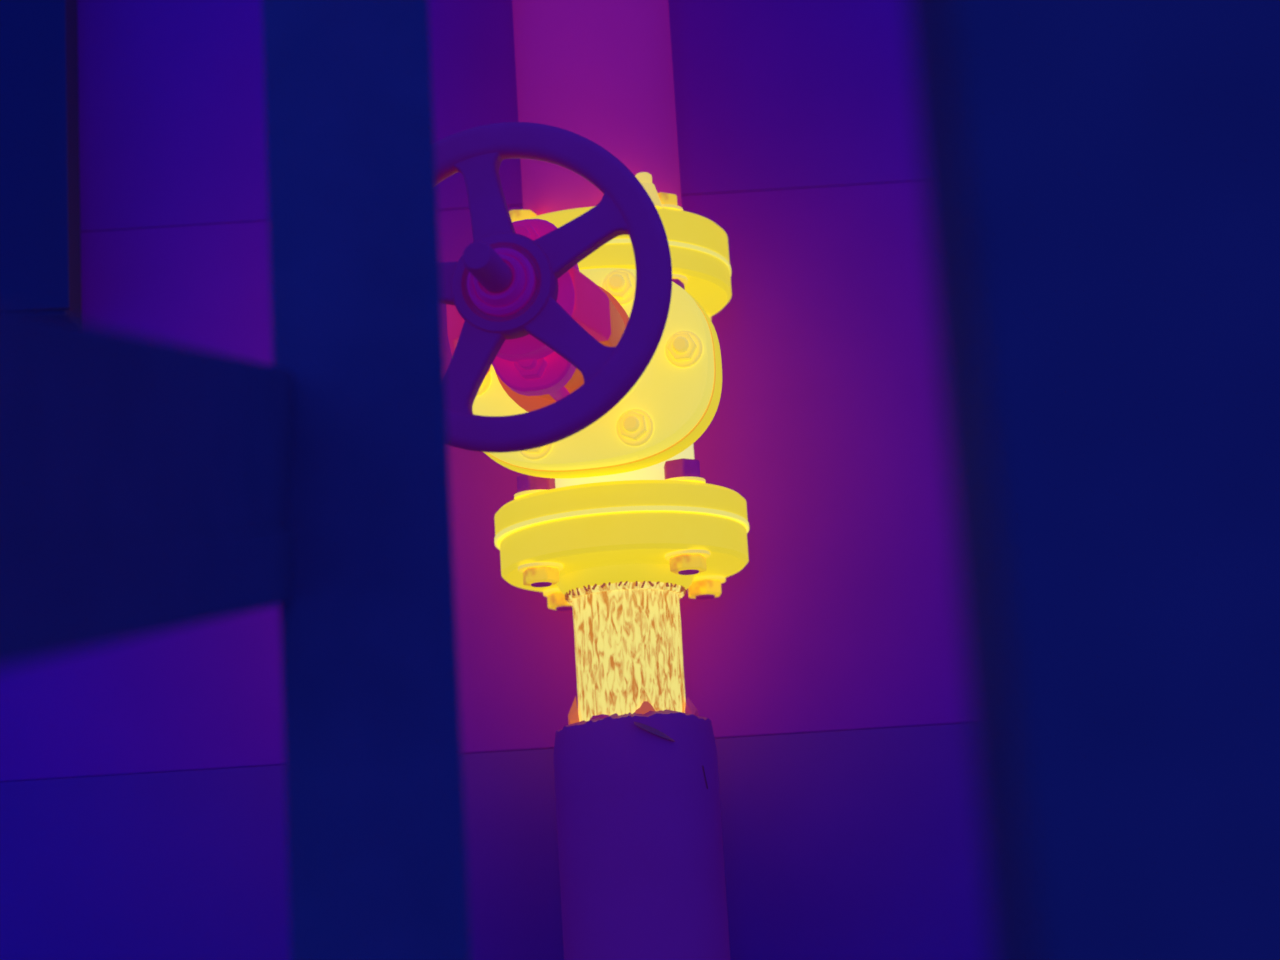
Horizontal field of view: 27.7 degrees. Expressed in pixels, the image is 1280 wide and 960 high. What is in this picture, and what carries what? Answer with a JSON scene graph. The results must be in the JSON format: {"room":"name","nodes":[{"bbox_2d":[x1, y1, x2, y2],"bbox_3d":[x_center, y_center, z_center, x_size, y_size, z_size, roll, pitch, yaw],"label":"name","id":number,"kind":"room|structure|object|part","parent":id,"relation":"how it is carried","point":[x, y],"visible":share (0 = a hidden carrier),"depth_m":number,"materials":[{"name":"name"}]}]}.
{"room":"utility area","nodes":[
{"label":"utility area","id":0,"kind":"room"},
{"bbox_2d":[0,0,991,959],"bbox_3d":[-0.004,0.172,1.955,3.400,2.700,0.102,-4,-12,0],"label":"wall","id":1,"kind":"structure","parent":0,"point":[143,786],"depth_m":1.92,"materials":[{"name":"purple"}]},
{"bbox_2d":[0,0,81,321],"bbox_3d":[-0.526,-0.575,2.045,0.156,0.950,0.056,-4,-12,0],"label":"panel","id":2,"kind":"object","parent":1,"relation":"attached to","point":[40,246],"visible":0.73,"depth_m":1.94,"materials":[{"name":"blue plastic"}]},
{"bbox_3d":[-0.964,0.047,1.945,1.499,0.416,0.003,-3,-12,0],"label":"panel","id":3,"kind":"part","parent":1,"relation":"part of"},
{"bbox_3d":[-0.912,0.892,1.758,1.499,1.317,0.003,-3,-12,0],"label":"panel","id":4,"kind":"part","parent":1,"relation":"part of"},
{"bbox_3d":[-1.005,-0.626,2.095,1.499,0.964,0.003,-3,-12,0],"label":"panel","id":5,"kind":"part","parent":1,"relation":"part of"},
{"bbox_3d":[0.692,-0.730,2.095,1.899,0.964,0.003,-3,-12,0],"label":"panel","id":6,"kind":"part","parent":1,"relation":"part of","materials":[{"name":"purple"}]},
{"bbox_3d":[0.733,-0.057,1.945,1.899,0.416,0.003,-3,-12,0],"label":"panel","id":7,"kind":"part","parent":1,"relation":"part of","materials":[{"name":"purple"}]},
{"bbox_3d":[0.785,0.789,1.758,1.899,1.317,0.003,-3,-12,0],"label":"panel","id":8,"kind":"part","parent":1,"relation":"part of","materials":[{"name":"purple"}]},
{"bbox_3d":[0.055,1.144,-0.006,3.400,0.050,3.310,-3,-13,0],"label":"floor","id":9,"kind":"structure","parent":0,"visible":0},
{"bbox_2d":[0,0,470,959],"bbox_3d":[-0.154,-0.006,0.881,0.117,2.600,0.570,-4,-13,3],"label":"steel frame","id":10,"kind":"object","parent":9,"relation":"on","point":[148,485],"visible":1,"depth_m":1.08,"materials":[{"name":"blue metal"}]},
{"bbox_3d":[-0.115,0.045,1.125,0.073,2.600,0.070,-3,-12,0],"label":"post","id":11,"kind":"part","parent":10,"relation":"part of","materials":[{"name":"metal"}]},
{"bbox_2d":[500,458,748,959],"bbox_3d":[0.030,0.728,1.669,0.173,1.489,0.173,-10,-14,27],"label":"pipe","id":12,"kind":"object","parent":9,"relation":"on","point":[642,870],"visible":0.91,"depth_m":1.74,"materials":[{"name":"metal"}]},
{"bbox_2d":[514,489,544,498],"bbox_3d":[-0.071,0.011,1.784,0.031,0.002,0.031,-3,-12,0],"label":"washer","id":13,"kind":"object","parent":12,"relation":"in","point":[520,492],"depth_m":1.77,"materials":[{"name":"yellow metal"}]},
{"bbox_2d":[518,562,562,572],"bbox_3d":[-0.068,0.060,1.773,0.031,0.002,0.031,-3,-12,0],"label":"washer","id":14,"kind":"object","parent":12,"relation":"in","point":[523,567],"depth_m":1.76,"materials":[{"name":"yellow metal"}]},
{"bbox_2d":[543,588,559,596],"bbox_3d":[-0.054,0.081,1.871,0.031,0.002,0.031,-3,-12,0],"label":"washer","id":15,"kind":"object","parent":12,"relation":"in","point":[547,592],"depth_m":1.86,"materials":[{"name":"yellow metal"}]},
{"bbox_2d":[435,122,748,549],"bbox_3d":[-0.047,-0.083,1.708,0.202,0.202,0.459,-6,-13,11],"label":"valve","id":16,"kind":"object","parent":12,"relation":"on","point":[578,360],"visible":0.85,"depth_m":1.57,"materials":[{"name":"metal"}]},
{"bbox_3d":[-0.110,-0.097,1.638,0.027,0.034,0.116,-1,-13,-11],"label":"yoke arm","id":17,"kind":"part","parent":16,"relation":"part of","materials":[{"name":"metal"}]},
{"bbox_3d":[-0.078,-0.114,1.560,0.019,0.019,0.150,-6,-13,11],"label":"stem","id":18,"kind":"part","parent":16,"relation":"part of","materials":[{"name":"metal"}]},
{"bbox_3d":[-0.037,-0.109,1.597,0.022,0.038,0.055,-12,-15,33],"label":"yoke arm","id":19,"kind":"part","parent":16,"relation":"part of","materials":[{"name":"metal"}]},
{"bbox_2d":[509,0,728,319],"bbox_3d":[-0.052,-0.613,1.967,0.177,1.039,0.177,-6,-13,13],"label":"pipe","id":20,"kind":"object","parent":16,"relation":"on","point":[599,71],"visible":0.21,"depth_m":1.84,"materials":[{"name":"metal"}]},
{"bbox_2d":[662,204,682,210],"bbox_3d":[0.015,-0.186,1.811,0.031,0.002,0.031,-3,-12,0],"label":"washer","id":21,"kind":"object","parent":20,"relation":"in","point":[665,207],"depth_m":1.80,"materials":[{"name":"yellow metal"}]},
{"bbox_2d":[672,274,687,285],"bbox_3d":[0.018,-0.137,1.800,0.031,0.002,0.031,-3,-12,0],"label":"washer","id":22,"kind":"object","parent":20,"relation":"in","point":[681,280],"depth_m":1.79,"materials":[{"name":"yellow metal"}]},
{"bbox_2d":[666,477,705,482],"bbox_3d":[0.029,0.002,1.772,0.031,0.002,0.031,-3,-12,0],"label":"washer","id":23,"kind":"object","parent":12,"relation":"in","point":[693,479],"depth_m":1.76,"materials":[{"name":"yellow metal"}]},
{"bbox_2d":[665,549,709,560],"bbox_3d":[0.032,0.051,1.761,0.031,0.002,0.031,-3,-12,0],"label":"washer","id":24,"kind":"object","parent":12,"relation":"in","point":[670,554],"depth_m":1.75,"materials":[{"name":"yellow metal"}]},
{"bbox_2d":[693,575,725,582],"bbox_3d":[0.046,0.072,1.859,0.031,0.002,0.031,-3,-12,0],"label":"washer","id":25,"kind":"object","parent":12,"relation":"in","point":[698,578],"depth_m":1.85,"materials":[{"name":"yellow metal"}]},
{"bbox_2d":[908,0,1279,959],"bbox_3d":[0.123,-0.086,0.597,0.170,2.600,0.160,-4,-12,0],"label":"column","id":26,"kind":"structure","parent":9,"relation":"on","point":[1102,177],"depth_m":0.54,"materials":[{"name":"paint"}]}
]}

